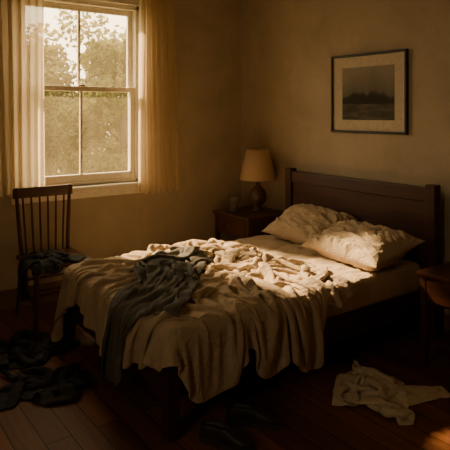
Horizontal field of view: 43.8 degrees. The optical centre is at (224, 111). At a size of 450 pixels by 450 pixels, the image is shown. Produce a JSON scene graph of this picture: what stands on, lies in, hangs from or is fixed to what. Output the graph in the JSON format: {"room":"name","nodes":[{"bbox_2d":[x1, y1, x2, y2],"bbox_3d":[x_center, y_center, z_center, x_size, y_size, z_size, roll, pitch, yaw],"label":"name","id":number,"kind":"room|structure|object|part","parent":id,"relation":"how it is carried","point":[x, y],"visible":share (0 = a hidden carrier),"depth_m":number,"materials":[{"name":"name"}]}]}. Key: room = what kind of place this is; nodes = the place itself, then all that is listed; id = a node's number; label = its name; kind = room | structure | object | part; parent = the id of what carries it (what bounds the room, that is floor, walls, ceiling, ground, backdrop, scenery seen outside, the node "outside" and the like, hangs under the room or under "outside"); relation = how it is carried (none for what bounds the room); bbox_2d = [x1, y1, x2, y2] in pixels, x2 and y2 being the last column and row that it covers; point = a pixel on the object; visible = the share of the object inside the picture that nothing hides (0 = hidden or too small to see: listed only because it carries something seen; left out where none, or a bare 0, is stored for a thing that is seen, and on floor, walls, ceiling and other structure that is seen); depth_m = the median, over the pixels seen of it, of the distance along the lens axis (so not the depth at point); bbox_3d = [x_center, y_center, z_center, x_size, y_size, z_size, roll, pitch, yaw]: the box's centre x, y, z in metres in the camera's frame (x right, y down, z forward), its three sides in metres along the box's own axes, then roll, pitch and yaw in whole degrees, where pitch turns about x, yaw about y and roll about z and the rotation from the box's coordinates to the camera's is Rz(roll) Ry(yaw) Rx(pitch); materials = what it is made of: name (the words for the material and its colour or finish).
{"room":"bedroom","nodes":[
{"label":"bedroom","id":0,"kind":"room"},
{"bbox_2d":[0,0,240,290],"bbox_3d":[-1.890,0.210,4.816,5.300,3.120,0.280,0,0,-36],"label":"wall","id":1,"kind":"structure","parent":0,"point":[207,32],"depth_m":5.72,"materials":[{"name":"paint"}]},
{"bbox_2d":[0,280,61,310],"bbox_3d":[-1.801,1.567,4.692,4.900,0.165,0.026,0,0,-36],"label":"baseboard","id":2,"kind":"structure","parent":1,"relation":"attached to","point":[8,297],"depth_m":4.75,"materials":[{"name":"brown wood"}]},
{"bbox_2d":[7,181,140,204],"bbox_3d":[-1.277,0.725,5.077,1.340,0.110,0.115,0,0,-36],"label":"window sill","id":3,"kind":"structure","parent":1,"relation":"attached to","point":[89,191],"depth_m":5.11,"materials":[{"name":"paint"}]},
{"bbox_2d":[44,0,138,185],"bbox_3d":[-1.340,-0.215,5.164,1.300,1.770,0.240,0,0,-36],"label":"window","id":4,"kind":"structure","parent":1,"relation":"in","point":[125,5],"depth_m":5.31,"materials":[{"name":"paint"}]},
{"bbox_3d":[-1.355,-0.588,5.184,1.070,0.795,0.040,0,0,-36],"label":"upper sash","id":5,"kind":"part","parent":4,"relation":"part of","materials":[{"name":"clear glass"}]},
{"bbox_3d":[-1.323,0.203,5.140,1.070,0.875,0.040,0,0,-36],"label":"lower sash","id":6,"kind":"part","parent":4,"relation":"part of","materials":[{"name":"clear glass"}]},
{"bbox_3d":[-1.284,-0.215,5.087,1.300,1.770,0.050,0,0,-36],"label":"casing","id":7,"kind":"part","parent":4,"relation":"part of","materials":[{"name":"paint"}]},
{"bbox_3d":[-1.215,-1.235,5.034,2.043,0.056,0.158,0,0,-36],"label":"curtain rod","id":8,"kind":"object","parent":1,"relation":"attached to","visible":0},
{"bbox_2d":[0,0,44,196],"bbox_3d":[-1.712,-0.262,4.643,0.425,1.916,0.078,0,0,-36],"label":"curtain","id":9,"kind":"object","parent":8,"relation":"hanging from","point":[22,133],"visible":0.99,"depth_m":4.66,"materials":[{"name":"beige fabric"}]},
{"bbox_2d":[138,0,178,193],"bbox_3d":[-0.638,-0.222,5.419,0.453,1.996,0.081,0,0,-36],"label":"curtain","id":10,"kind":"object","parent":8,"relation":"hanging from","point":[158,157],"visible":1,"depth_m":5.41,"materials":[{"name":"beige fabric"}]},
{"bbox_2d":[0,300,449,449],"bbox_3d":[0.067,1.710,2.109,5.300,0.120,6.400,0,0,-36],"label":"floor","id":11,"kind":"structure","parent":0,"point":[127,415],"depth_m":3.12,"materials":[{"name":"brown wood"}]},
{"bbox_2d":[0,329,80,370],"bbox_3d":[-1.361,1.604,3.865,0.662,0.081,0.587,0,0,-36],"label":"pile","id":12,"kind":"object","parent":11,"relation":"on","point":[31,348],"visible":0.99,"depth_m":3.81,"materials":[{"name":"fabric"}]},
{"bbox_2d":[0,363,97,409],"bbox_3d":[-1.070,1.611,3.355,0.602,0.068,0.466,0,0,-13],"label":"pile","id":13,"kind":"object","parent":11,"relation":"on","point":[62,384],"visible":1,"depth_m":3.32,"materials":[{"name":"fabric"}]},
{"bbox_2d":[13,184,91,331],"bbox_3d":[-1.380,1.135,4.503,0.500,1.033,0.520,0,0,-36],"label":"dining chair","id":14,"kind":"object","parent":11,"relation":"on","point":[29,192],"visible":0.73,"depth_m":4.62,"materials":[{"name":"brown wood"}]},
{"bbox_3d":[-1.524,0.665,4.701,0.500,0.085,0.025,0,0,-36],"label":"rail","id":15,"kind":"part","parent":14,"relation":"part of","materials":[{"name":"brown wood"}]},
{"bbox_2d":[18,249,85,301],"bbox_3d":[-1.371,1.282,4.382,0.428,0.370,0.452,0,0,35],"label":"garment","id":16,"kind":"object","parent":14,"relation":"on","point":[49,261],"visible":1,"depth_m":4.27,"materials":[{"name":"fabric"}]},
{"bbox_3d":[-1.373,1.177,4.493,0.470,0.035,0.470,0,0,-36],"label":"seat","id":17,"kind":"part","parent":14,"relation":"part of","materials":[{"name":"brown wood"}]},
{"bbox_2d":[199,420,255,449],"bbox_3d":[0.011,1.601,2.776,0.300,0.097,0.104,0,0,26],"label":"shoe","id":18,"kind":"object","parent":11,"relation":"on","point":[214,433],"visible":1,"depth_m":2.76,"materials":[{"name":"leather"}]},
{"bbox_2d":[213,205,283,239],"bbox_3d":[0.254,1.312,5.490,0.555,0.675,0.570,0,0,-36],"label":"nightstand","id":19,"kind":"object","parent":11,"relation":"on","point":[244,222],"visible":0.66,"depth_m":5.33,"materials":[{"name":"brown wood"}]},
{"bbox_3d":[-0.070,1.327,5.562,0.044,0.647,0.044,0,0,-36],"label":"leg","id":20,"kind":"part","parent":19,"relation":"part of","materials":[{"name":"brown wood"}]},
{"bbox_3d":[0.063,1.090,5.352,0.014,0.140,0.440,0,0,-36],"label":"drawer","id":21,"kind":"part","parent":19,"relation":"part of","materials":[{"name":"brown wood"}]},
{"bbox_2d":[230,196,237,210],"bbox_3d":[0.086,0.904,5.529,0.084,0.140,0.084,0,0,-36],"label":"drinking glass","id":22,"kind":"object","parent":19,"relation":"on","point":[233,199],"visible":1,"depth_m":5.50,"materials":[{"name":"white"}]},
{"bbox_3d":[0.221,1.327,5.160,0.044,0.647,0.044,0,0,-36],"label":"leg","id":23,"kind":"part","parent":19,"relation":"part of","materials":[{"name":"brown wood"}]},
{"bbox_2d":[239,148,275,211],"bbox_3d":[0.325,0.665,5.541,0.368,0.621,0.368,0,0,-36],"label":"table lamp","id":24,"kind":"object","parent":19,"relation":"on","point":[257,166],"visible":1,"depth_m":5.44,"materials":[{"name":"fabric"}]},
{"bbox_3d":[0.325,0.515,5.541,0.368,0.300,0.368,0,0,-36],"label":"lampshade","id":25,"kind":"part","parent":24,"relation":"part of","materials":[{"name":"fabric"}]},
{"bbox_2d":[63,167,440,442],"bbox_3d":[0.189,1.090,4.061,2.256,1.120,1.600,0,0,-36],"label":"bed","id":26,"kind":"object","parent":11,"relation":"on","point":[387,295],"visible":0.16,"depth_m":4.05,"materials":[{"name":"brown wood"}]},
{"bbox_3d":[-1.112,1.400,3.996,0.072,0.500,0.072,0,0,-36],"label":"foot post","id":27,"kind":"part","parent":26,"relation":"part of","materials":[{"name":"brown wood"}]},
{"bbox_3d":[-0.694,1.350,3.417,0.036,0.200,1.370,0,0,-36],"label":"footboard","id":28,"kind":"part","parent":26,"relation":"part of","materials":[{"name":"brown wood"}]},
{"bbox_2d":[101,246,212,385],"bbox_3d":[-0.392,1.255,3.601,0.528,0.546,1.332,0,0,8],"label":"throw blanket","id":29,"kind":"object","parent":26,"relation":"on","point":[165,281],"visible":1,"depth_m":3.23,"materials":[{"name":"fabric"}]},
{"bbox_3d":[-0.275,1.400,2.837,0.072,0.500,0.072,0,0,-36],"label":"foot post","id":30,"kind":"part","parent":26,"relation":"part of","materials":[{"name":"brown wood"}]},
{"bbox_2d":[51,238,354,403],"bbox_3d":[-0.165,1.326,3.800,1.576,0.638,1.747,0,0,-36],"label":"duvet","id":31,"kind":"object","parent":26,"relation":"on","point":[274,306],"visible":0.7,"depth_m":3.23,"materials":[{"name":"fabric"}]},
{"bbox_3d":[0.625,1.090,5.314,0.080,1.120,0.080,0,0,-36],"label":"headboard post","id":32,"kind":"part","parent":26,"relation":"part of","materials":[{"name":"brown wood"}]},
{"bbox_3d":[0.618,1.370,3.480,2.160,0.160,0.025,0,0,-36],"label":"rail","id":33,"kind":"part","parent":26,"relation":"part of","materials":[{"name":"brown wood"}]},
{"bbox_2d":[261,203,358,243],"bbox_3d":[0.705,0.952,4.741,0.471,0.292,0.762,0,0,-36],"label":"pillow","id":34,"kind":"object","parent":26,"relation":"on","point":[298,223],"visible":0.73,"depth_m":4.68,"materials":[{"name":"fabric"}]},
{"bbox_3d":[0.187,1.205,4.059,2.087,0.228,1.447,0,0,-36],"label":"mattress with sheet","id":35,"kind":"part","parent":26,"relation":"part of","materials":[{"name":"fabric"}]},
{"bbox_3d":[1.070,0.953,4.698,0.060,0.795,1.450,0,0,-36],"label":"headboard rail","id":36,"kind":"part","parent":26,"relation":"part of","materials":[{"name":"brown wood"}]},
{"bbox_3d":[1.070,0.990,4.698,0.030,0.720,1.440,0,0,-36],"label":"headboard panel","id":37,"kind":"part","parent":26,"relation":"part of","materials":[{"name":"brown wood"}]},
{"bbox_2d":[301,219,424,271],"bbox_3d":[0.998,0.964,4.152,0.491,0.267,0.822,0,0,-30],"label":"pillow","id":38,"kind":"object","parent":26,"relation":"on","point":[364,245],"visible":1,"depth_m":3.94,"materials":[{"name":"fabric"}]},
{"bbox_3d":[1.516,1.090,4.082,0.080,1.120,0.080,0,0,-36],"label":"headboard post","id":39,"kind":"part","parent":26,"relation":"part of","materials":[{"name":"brown wood"}]},
{"bbox_2d":[226,402,282,430],"bbox_3d":[0.155,1.601,2.968,0.300,0.097,0.104,0,0,12],"label":"shoe","id":40,"kind":"object","parent":11,"relation":"on","point":[238,414],"visible":0.99,"depth_m":2.94,"materials":[{"name":"leather"}]},
{"bbox_2d":[332,359,449,424],"bbox_3d":[0.917,1.609,3.258,0.663,0.072,0.588,0,0,40],"label":"shirt","id":41,"kind":"object","parent":11,"relation":"on","point":[389,396],"visible":1,"depth_m":3.22,"materials":[{"name":"beige fabric"}]},
{"bbox_2d":[417,262,449,366],"bbox_3d":[1.629,1.340,3.572,0.575,0.620,0.570,0,0,-36],"label":"nightstand","id":42,"kind":"object","parent":11,"relation":"on","point":[434,280],"visible":1,"depth_m":3.61,"materials":[{"name":"brown wood"}]},
{"bbox_3d":[1.296,1.354,3.638,0.044,0.592,0.044,0,0,-36],"label":"leg","id":43,"kind":"part","parent":42,"relation":"part of","materials":[{"name":"brown wood"}]},
{"bbox_3d":[1.430,1.145,3.428,0.014,0.140,0.440,0,0,-36],"label":"drawer","id":44,"kind":"part","parent":42,"relation":"part of","materials":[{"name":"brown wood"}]},
{"bbox_2d":[428,330,449,349],"bbox_3d":[1.639,1.480,3.579,0.470,0.020,0.480,0,0,-36],"label":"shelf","id":45,"kind":"object","parent":42,"relation":"attached to","point":[442,339],"depth_m":3.62,"materials":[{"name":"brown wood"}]},
{"bbox_2d":[241,0,449,314],"bbox_3d":[2.133,0.210,3.603,0.200,3.120,6.400,0,0,-36],"label":"wall","id":46,"kind":"structure","parent":0,"point":[288,47],"depth_m":5.05,"materials":[{"name":"paint"}]},
{"bbox_2d":[331,49,408,134],"bbox_3d":[1.193,-0.158,4.704,0.030,0.676,0.800,0,0,-36],"label":"framed picture","id":47,"kind":"object","parent":46,"relation":"attached to","point":[370,91],"visible":1,"depth_m":4.67},
{"bbox_2d":[342,64,393,119],"bbox_3d":[1.195,-0.158,4.705,0.002,0.450,0.550,0,0,-36],"label":"print","id":48,"kind":"object","parent":47,"relation":"attached to","point":[367,89],"depth_m":4.69},
{"bbox_2d":[400,312,449,332],"bbox_3d":[1.991,1.567,3.608,0.026,0.165,6.174,0,0,-36],"label":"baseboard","id":49,"kind":"structure","parent":46,"relation":"attached to","point":[415,320],"depth_m":4.28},
{"label":"outside","id":50,"kind":"structure","parent":0,"visible":0},
{"bbox_3d":[-13.089,2.250,24.484,50.000,0.200,44.720,0,0,-36],"label":"ground","id":51,"kind":"structure","parent":50,"visible":0},
{"bbox_2d":[44,83,60,175],"bbox_3d":[-4.657,0.520,11.397,2.974,3.271,2.293,0,0,-36],"label":"tree","id":52,"kind":"object","parent":51,"relation":"on","point":[52,140],"visible":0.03,"depth_m":11.89,"materials":[{"name":"green plant"}]},
{"bbox_2d":[44,23,92,172],"bbox_3d":[-6.147,-0.171,15.080,4.631,4.683,3.665,0,0,-36],"label":"tree","id":53,"kind":"object","parent":51,"relation":"on","point":[49,50],"visible":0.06,"depth_m":15.20,"materials":[{"name":"green plant"}]},
{"bbox_2d":[44,9,125,158],"bbox_3d":[-3.009,-0.502,15.530,4.334,5.311,3.516,0,0,-36],"label":"tree","id":54,"kind":"object","parent":51,"relation":"on","point":[113,41],"visible":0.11,"depth_m":14.86,"materials":[{"name":"green plant"}]},
{"bbox_2d":[52,38,127,175],"bbox_3d":[-2.009,0.307,11.274,2.876,3.694,2.631,0,0,-36],"label":"tree","id":55,"kind":"object","parent":51,"relation":"on","point":[114,108],"visible":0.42,"depth_m":10.80,"materials":[{"name":"green plant"}]}
]}

